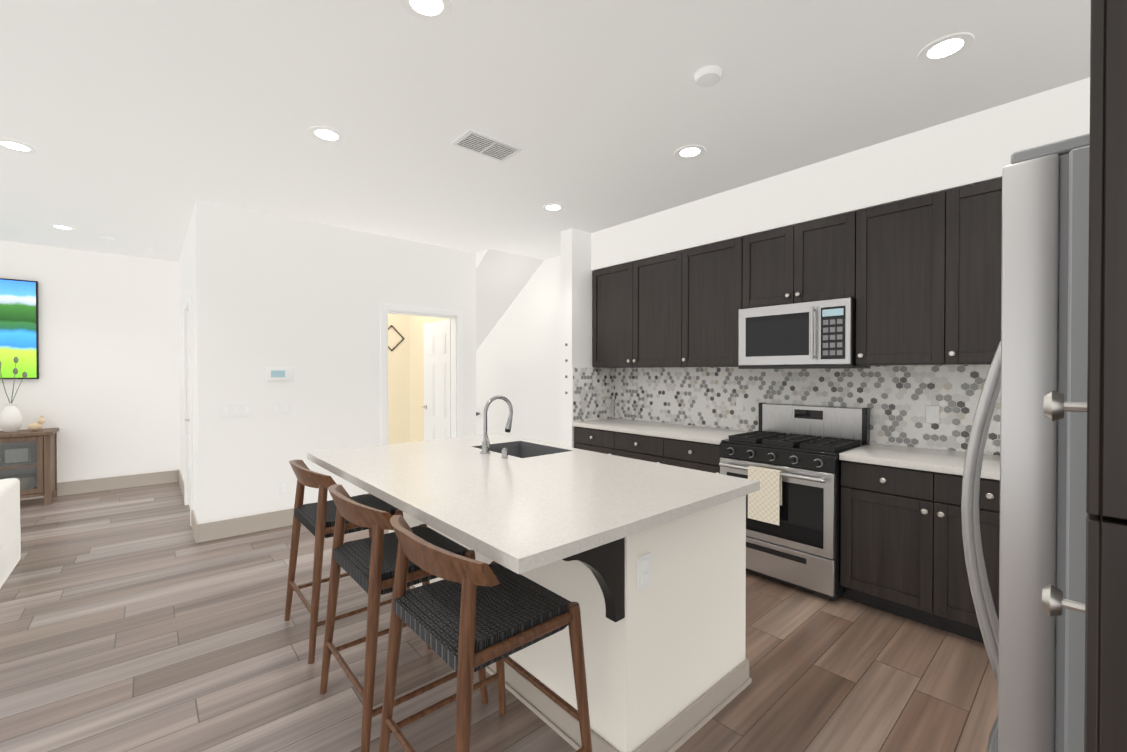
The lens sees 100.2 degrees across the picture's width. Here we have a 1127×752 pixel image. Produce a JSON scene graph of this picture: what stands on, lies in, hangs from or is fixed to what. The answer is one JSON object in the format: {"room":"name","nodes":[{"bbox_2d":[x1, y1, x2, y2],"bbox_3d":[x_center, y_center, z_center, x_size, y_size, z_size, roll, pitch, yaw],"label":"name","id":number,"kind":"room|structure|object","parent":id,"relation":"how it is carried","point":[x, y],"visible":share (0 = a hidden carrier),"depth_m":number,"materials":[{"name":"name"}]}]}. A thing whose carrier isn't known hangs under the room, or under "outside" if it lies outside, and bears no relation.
{"room":"kitchen","nodes":[
{"label":"kitchen","id":0,"kind":"room"},
{"bbox_2d":[0,240,179,482],"bbox_3d":[-7.331,-0.037,4.012,6.530,2.820,0.120,0,1,-41],"label":"wall","id":1,"kind":"structure","parent":0,"point":[101,393],"depth_m":5.58,"materials":[{"name":"white paint"}]},
{"bbox_2d":[0,278,38,378],"bbox_3d":[-6.518,-0.502,4.614,1.850,1.080,0.044,0,1,-41],"label":"wall art","id":2,"kind":"object","parent":1,"relation":"attached to","point":[19,320],"visible":0.96,"depth_m":5.12,"materials":[{"name":"multicoloured paper"}]},
{"bbox_2d":[20,470,176,500],"bbox_3d":[-7.332,1.298,3.933,6.410,0.150,0.014,0,1,-41],"label":"baseboard","id":3,"kind":"structure","parent":1,"relation":"attached to","point":[119,482],"depth_m":5.64,"materials":[{"name":"beige wood"}]},
{"bbox_2d":[179,205,196,519],"bbox_3d":[-3.969,-0.046,5.046,0.120,2.820,2.780,0,1,-41],"label":"wall","id":4,"kind":"structure","parent":0,"point":[187,272],"depth_m":4.73,"materials":[{"name":"white paint"}]},
{"bbox_2d":[177,470,183,498],"bbox_3d":[-4.481,1.285,5.532,0.017,0.150,1.330,0,1,-41],"label":"baseboard","id":5,"kind":"structure","parent":4,"relation":"attached to","point":[179,477],"depth_m":5.69,"materials":[{"name":"beige wood"}]},
{"bbox_2d":[184,311,189,506],"bbox_3d":[-3.684,0.344,4.681,0.155,2.030,0.842,0,1,-41],"label":"hall door","id":6,"kind":"structure","parent":4,"relation":"in","point":[188,410],"depth_m":4.80,"materials":[{"name":"white wood"}]},
{"bbox_2d":[183,294,192,524],"bbox_3d":[-3.712,0.310,4.655,0.018,2.115,0.980,0,1,-41],"label":"door frame","id":7,"kind":"structure","parent":4,"relation":"attached to","point":[188,302],"depth_m":4.30,"materials":[{"name":"white wood"}]},
{"bbox_2d":[191,510,196,533],"bbox_3d":[-3.207,1.297,4.095,0.017,0.150,0.530,0,1,-41],"label":"baseboard","id":8,"kind":"structure","parent":4,"relation":"attached to","point":[193,519],"depth_m":4.17,"materials":[{"name":"beige wood"}]},
{"bbox_2d":[195,200,475,523],"bbox_3d":[-2.068,-0.044,4.790,2.630,2.820,0.120,0,1,-41],"label":"wall","id":9,"kind":"structure","parent":0,"point":[304,298],"depth_m":4.33,"materials":[{"name":"white paint"}]},
{"bbox_2d":[220,402,251,417],"bbox_3d":[-2.813,0.292,4.048,0.221,0.120,0.009,0,1,-41],"label":"switch plate","id":10,"kind":"object","parent":9,"relation":"attached to","point":[245,409],"depth_m":4.04,"materials":[{"name":"white plastic"}]},
{"bbox_2d":[194,508,293,542],"bbox_3d":[-2.456,1.295,4.369,1.504,0.150,0.014,0,1,-41],"label":"baseboard","id":11,"kind":"structure","parent":9,"relation":"attached to","point":[210,531],"depth_m":4.08,"materials":[{"name":"beige wood"}]},
{"bbox_2d":[267,367,293,380],"bbox_3d":[-2.560,-0.019,4.260,0.210,0.120,0.023,0,1,-41],"label":"thermostat","id":12,"kind":"object","parent":9,"relation":"attached to","point":[279,373],"visible":1,"depth_m":4.25,"materials":[{"name":"white plastic"}]},
{"bbox_2d":[271,401,289,414],"bbox_3d":[-2.563,0.290,4.269,0.155,0.120,0.009,0,1,-41],"label":"switch plate","id":13,"kind":"object","parent":9,"relation":"attached to","point":[280,407],"depth_m":4.27,"materials":[{"name":"white plastic"}]},
{"bbox_2d":[279,481,287,494],"bbox_3d":[-2.546,1.020,4.290,0.070,0.120,0.008,0,1,-41],"label":"electrical outlet plate","id":14,"kind":"object","parent":9,"relation":"attached to","point":[283,487],"visible":1,"depth_m":4.29,"materials":[{"name":"white plastic"}]},
{"bbox_2d":[380,303,462,444],"bbox_3d":[-1.571,0.305,5.220,0.950,2.115,0.138,0,1,-41],"label":"door frame","id":15,"kind":"structure","parent":9,"relation":"attached to","point":[455,317],"depth_m":5.30,"materials":[{"name":"white wood"}]},
{"bbox_2d":[422,319,450,440],"bbox_3d":[-1.553,0.340,5.841,0.159,2.020,0.761,0,1,-41],"label":"room door","id":16,"kind":"structure","parent":9,"relation":"in","point":[437,381],"depth_m":5.79,"materials":[{"name":"white wood"}]},
{"bbox_2d":[388,314,407,443],"bbox_3d":[-3.096,-0.054,6.044,2.510,2.820,0.120,0,1,-41],"label":"wall","id":17,"kind":"structure","parent":0,"point":[405,389],"depth_m":6.64,"materials":[{"name":"beige paint"}]},
{"bbox_2d":[388,325,404,350],"bbox_3d":[-2.395,-0.528,6.569,0.368,0.368,0.012,0,1,-41],"label":"decor","id":18,"kind":"object","parent":17,"relation":"attached to","point":[399,342],"visible":0.69,"depth_m":6.61,"materials":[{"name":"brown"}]},
{"bbox_2d":[408,315,447,441],"bbox_3d":[-1.664,-0.055,6.228,0.120,2.820,1.500,0,1,-41],"label":"wall","id":19,"kind":"structure","parent":0,"point":[415,323],"depth_m":6.58,"materials":[{"name":"beige paint"}]},
{"bbox_2d":[0,482,997,751],"bbox_3d":[-2.719,1.422,1.573,10.200,0.060,12.000,0,1,-41],"label":"floor","id":20,"kind":"structure","parent":0,"point":[136,620],"depth_m":2.26,"materials":[{"name":"brown wood"}]},
{"bbox_2d":[0,478,20,587],"bbox_3d":[-4.618,1.068,2.361,2.400,0.635,0.840,0,1,-41],"label":"sofa","id":21,"kind":"object","parent":20,"relation":"on","point":[10,541],"visible":1,"depth_m":3.20,"materials":[{"name":"white fabric"}]},
{"bbox_2d":[0,428,58,504],"bbox_3d":[-6.100,0.980,4.704,1.420,0.775,0.476,0,1,-41],"label":"console table","id":22,"kind":"object","parent":20,"relation":"on","point":[28,458],"visible":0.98,"depth_m":4.92,"materials":[{"name":"brown wood"}]},
{"bbox_2d":[0,357,26,431],"bbox_3d":[-5.831,0.191,4.978,0.220,0.795,0.170,0,1,-41],"label":"vase","id":23,"kind":"object","parent":22,"relation":"on","point":[11,419],"visible":1,"depth_m":4.95,"materials":[{"name":"white ceramic"}]},
{"bbox_2d":[27,415,44,430],"bbox_3d":[-5.649,0.506,5.048,0.127,0.166,0.070,0,1,-41],"label":"figurine","id":24,"kind":"object","parent":22,"relation":"on","point":[36,426],"visible":1,"depth_m":5.04,"materials":[{"name":"beige ceramic"}]},
{"bbox_2d":[284,459,409,663],"bbox_3d":[-1.212,0.919,2.632,0.542,0.932,0.566,0,1,-41],"label":"stool","id":25,"kind":"object","parent":20,"relation":"on","point":[317,520],"visible":0.73,"depth_m":2.43,"materials":[{"name":"brown wood"}]},
{"bbox_2d":[320,484,487,751],"bbox_3d":[-0.701,0.924,2.030,0.542,0.932,0.566,0,1,-41],"label":"stool","id":26,"kind":"object","parent":20,"relation":"on","point":[368,565],"visible":0.77,"depth_m":1.84,"materials":[{"name":"brown wood"}]},
{"bbox_2d":[379,515,591,751],"bbox_3d":[-0.272,0.927,1.575,0.542,0.932,0.566,0,1,-41],"label":"stool","id":27,"kind":"object","parent":20,"relation":"on","point":[465,618],"visible":1,"depth_m":1.50,"materials":[{"name":"brown wood"}]},
{"bbox_2d":[350,482,758,751],"bbox_3d":[-0.268,0.948,2.559,1.107,0.874,2.132,0,1,-41],"label":"kitchen island","id":28,"kind":"object","parent":20,"relation":"on","point":[642,563],"depth_m":1.78,"materials":[{"name":"white paint"}]},
{"bbox_2d":[307,434,758,573],"bbox_3d":[-0.339,0.489,2.493,1.336,0.040,2.180,0,1,-41],"label":"island countertop","id":29,"kind":"structure","parent":28,"relation":"on","point":[524,515],"depth_m":1.93,"materials":[{"name":"white stone"}]},
{"bbox_2d":[480,395,512,453],"bbox_3d":[-0.398,0.292,2.883,0.235,0.346,0.095,0,1,-41],"label":"faucet","id":30,"kind":"object","parent":29,"relation":"on","point":[485,445],"visible":1,"depth_m":2.84,"materials":[{"name":"silver metal"}]},
{"bbox_2d":[502,448,507,457],"bbox_3d":[-0.336,0.440,2.689,0.035,0.055,0.036,0,1,-41],"label":"soap dispenser","id":31,"kind":"object","parent":29,"relation":"on","point":[504,452],"visible":1,"depth_m":2.67,"materials":[{"name":"silver metal"}]},
{"bbox_2d":[475,438,566,457],"bbox_3d":[-0.273,0.588,3.026,0.424,0.242,0.594,0,1,-41],"label":"sink","id":32,"kind":"object","parent":29,"relation":"in","point":[517,449],"depth_m":3.26,"materials":[{"name":"grey metal"}]},
{"bbox_2d":[574,426,605,453],"bbox_3d":[0.524,0.930,4.626,0.605,0.872,0.599,0,1,-41],"label":"base cabinet","id":33,"kind":"object","parent":20,"relation":"on","point":[589,439],"depth_m":4.47,"materials":[{"name":"black wood"}]},
{"bbox_2d":[606,430,653,461],"bbox_3d":[0.861,0.933,4.245,0.605,0.872,0.658,0,1,-41],"label":"base cabinet","id":34,"kind":"object","parent":20,"relation":"on","point":[635,446],"depth_m":4.10,"materials":[{"name":"black wood"}]},
{"bbox_2d":[654,436,720,473],"bbox_3d":[1.197,0.936,3.863,0.605,0.872,0.599,0,1,-41],"label":"base cabinet","id":35,"kind":"object","parent":20,"relation":"on","point":[700,456],"depth_m":3.67,"materials":[{"name":"black wood"}]},
{"bbox_2d":[719,402,869,600],"bbox_3d":[1.593,0.798,3.298,0.725,1.160,0.759,0,1,-41],"label":"range","id":36,"kind":"object","parent":20,"relation":"on","point":[801,447],"visible":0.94,"depth_m":3.05,"materials":[{"name":"silver metal"}]},
{"bbox_2d":[748,466,781,524],"bbox_3d":[1.316,0.777,3.083,0.042,0.345,0.210,0,1,-41],"label":"towel","id":37,"kind":"object","parent":36,"relation":"hanging from","point":[764,502],"visible":0.94,"depth_m":3.06,"materials":[{"name":"beige fabric"}]},
{"bbox_2d":[840,460,999,642],"bbox_3d":[2.225,0.946,2.699,0.605,0.872,0.965,0,1,-41],"label":"base cabinet","id":38,"kind":"object","parent":20,"relation":"on","point":[901,548],"depth_m":2.60,"materials":[{"name":"black wood"}]},
{"bbox_2d":[572,418,999,479],"bbox_3d":[1.558,0.482,3.437,0.625,0.040,3.744,0,1,-41],"label":"countertop","id":39,"kind":"structure","parent":38,"relation":"on","point":[939,461],"depth_m":2.95,"materials":[{"name":"stone"}]},
{"bbox_2d":[961,133,1089,751],"bbox_3d":[1.323,0.504,0.881,0.908,1.787,0.884,0,1,-41],"label":"refrigerator","id":40,"kind":"object","parent":20,"relation":"on","point":[1035,652],"visible":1,"depth_m":0.79,"materials":[{"name":"grey metal"}]},
{"bbox_2d":[1042,0,1126,751],"bbox_3d":[0.881,0.181,0.346,0.445,2.439,0.723,0,1,-41],"label":"pantry cabinet","id":41,"kind":"object","parent":20,"relation":"on","point":[1103,608],"visible":1,"depth_m":0.44,"materials":[{"name":"black wood"}]},
{"bbox_2d":[476,249,543,350],"bbox_3d":[-1.096,-0.915,6.289,0.816,1.098,1.650,0,1,-41],"label":"ceiling slope","id":42,"kind":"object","parent":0,"point":[502,279],"visible":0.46,"depth_m":6.02,"materials":[{"name":"white paint"}]},
{"bbox_2d":[0,0,1090,261],"bbox_3d":[-3.447,-1.484,2.374,10.200,0.100,9.800,0,1,-41],"label":"ceiling","id":43,"kind":"structure","parent":0,"point":[138,124],"depth_m":2.45,"materials":[{"name":"white paint"}]},
{"bbox_2d":[0,138,37,153],"bbox_3d":[-3.425,-1.435,2.942,0.196,0.006,0.196,0,1,-41],"label":"recessed light","id":44,"kind":"object","parent":43,"relation":"in","point":[13,145],"visible":0.96,"depth_m":2.94,"materials":[{"name":"white plastic"}]},
{"bbox_2d":[48,224,76,230],"bbox_3d":[-4.883,-1.448,4.592,0.196,0.006,0.196,0,1,-41],"label":"recessed light","id":45,"kind":"object","parent":43,"relation":"in","point":[62,227],"visible":1,"depth_m":4.59,"materials":[{"name":"white plastic"}]},
{"bbox_2d":[100,236,115,240],"bbox_3d":[-4.776,-1.440,4.937,0.120,0.029,0.120,0,1,-41],"label":"smoke detector","id":46,"kind":"object","parent":43,"relation":"attached to","point":[107,238],"visible":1,"depth_m":4.92,"materials":[{"name":"white plastic"}]},
{"bbox_2d":[308,126,344,142],"bbox_3d":[-1.408,-1.434,2.801,0.196,0.006,0.196,0,1,-41],"label":"recessed light","id":47,"kind":"object","parent":43,"relation":"in","point":[326,134],"visible":1,"depth_m":2.80,"materials":[{"name":"white plastic"}]},
{"bbox_2d":[400,0,452,21],"bbox_3d":[-0.525,-1.426,1.802,0.196,0.006,0.196,0,1,-41],"label":"recessed light","id":48,"kind":"object","parent":43,"relation":"in","point":[432,10],"visible":1,"depth_m":1.83,"materials":[{"name":"white plastic"}]},
{"bbox_2d":[451,129,521,161],"bbox_3d":[-0.476,-1.431,2.946,0.380,0.014,0.230,0,1,-41],"label":"ceiling vent","id":49,"kind":"object","parent":43,"relation":"in","point":[483,144],"visible":0.98,"depth_m":2.92,"materials":[{"name":"white metal"}]},
{"bbox_2d":[542,203,564,211],"bbox_3d":[-0.086,-1.444,4.040,0.196,0.006,0.196,0,1,-41],"label":"recessed light","id":50,"kind":"object","parent":43,"relation":"in","point":[553,207],"visible":1,"depth_m":4.04,"materials":[{"name":"white plastic"}]},
{"bbox_2d":[674,145,705,158],"bbox_3d":[0.811,-1.436,3.024,0.196,0.006,0.196,0,1,-41],"label":"recessed light","id":51,"kind":"object","parent":43,"relation":"in","point":[690,151],"visible":1,"depth_m":3.02,"materials":[{"name":"white plastic"}]},
{"bbox_2d":[694,65,722,86],"bbox_3d":[0.687,-1.415,2.237,0.130,0.035,0.130,0,1,-41],"label":"smoke detector","id":52,"kind":"object","parent":43,"relation":"attached to","point":[708,76],"visible":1,"depth_m":2.21,"materials":[{"name":"white plastic"}]},
{"bbox_2d":[917,32,974,63],"bbox_3d":[1.666,-1.428,2.056,0.196,0.006,0.196,0,1,-41],"label":"recessed light","id":53,"kind":"object","parent":43,"relation":"in","point":[946,47],"visible":1,"depth_m":2.05,"materials":[{"name":"white plastic"}]},
{"bbox_2d":[561,228,609,447],"bbox_3d":[0.261,-0.045,4.906,0.625,2.820,0.170,0,1,-41],"label":"wall","id":54,"kind":"structure","parent":0,"point":[576,305],"depth_m":4.70,"materials":[{"name":"white paint"}]},
{"bbox_2d":[592,253,671,367],"bbox_3d":[0.798,-0.576,4.497,0.350,0.990,1.137,0,1,-41],"label":"upper cabinet","id":55,"kind":"object","parent":54,"relation":"attached to","point":[632,302],"depth_m":4.40,"materials":[{"name":"black wood"}]},
{"bbox_2d":[572,365,1000,455],"bbox_3d":[1.560,0.195,3.439,0.617,0.533,3.748,0,1,-41],"label":"backsplash","id":56,"kind":"structure","parent":54,"relation":"attached to","point":[928,406],"depth_m":3.59,"materials":[{"name":"white tile"}]},
{"bbox_2d":[476,255,927,448],"bbox_3d":[0.166,-0.050,5.576,0.120,2.820,9.800,0,1,-41],"label":"wall","id":57,"kind":"structure","parent":0,"point":[518,359],"depth_m":6.20,"materials":[{"name":"white paint"}]},
{"bbox_2d":[672,235,751,366],"bbox_3d":[1.314,-0.572,3.912,0.350,0.990,0.662,0,1,-41],"label":"upper cabinet","id":58,"kind":"object","parent":57,"relation":"attached to","point":[711,283],"depth_m":3.81,"materials":[{"name":"black wood"}]},
{"bbox_2d":[752,211,855,307],"bbox_3d":[1.747,-0.785,3.421,0.350,0.555,0.765,0,1,-41],"label":"upper cabinet","id":59,"kind":"object","parent":57,"relation":"attached to","point":[813,260],"depth_m":3.25,"materials":[{"name":"black wood"}]},
{"bbox_2d":[738,297,869,368],"bbox_3d":[1.697,-0.278,3.381,0.448,0.450,0.757,0,1,-41],"label":"microwave","id":60,"kind":"object","parent":59,"relation":"attached to","point":[820,334],"visible":1,"depth_m":3.21,"materials":[{"name":"silver metal"}]},
{"bbox_2d":[855,195,927,365],"bbox_3d":[2.151,-0.564,2.965,0.350,0.990,0.575,0,1,-41],"label":"upper cabinet","id":61,"kind":"object","parent":57,"relation":"attached to","point":[918,279],"depth_m":2.87,"materials":[{"name":"black wood"}]},
{"bbox_2d":[928,178,1001,364],"bbox_3d":[2.451,-0.561,2.625,0.350,0.990,0.573,0,1,-41],"label":"upper cabinet","id":62,"kind":"object","parent":57,"relation":"attached to","point":[965,223],"depth_m":2.62,"materials":[{"name":"black wood"}]},
{"bbox_2d":[591,77,1089,270],"bbox_3d":[1.777,-1.254,3.380,0.360,0.377,4.110,0,1,-41],"label":"soffit","id":63,"kind":"structure","parent":0,"point":[977,147],"depth_m":2.96,"materials":[{"name":"white paint"}]}
]}

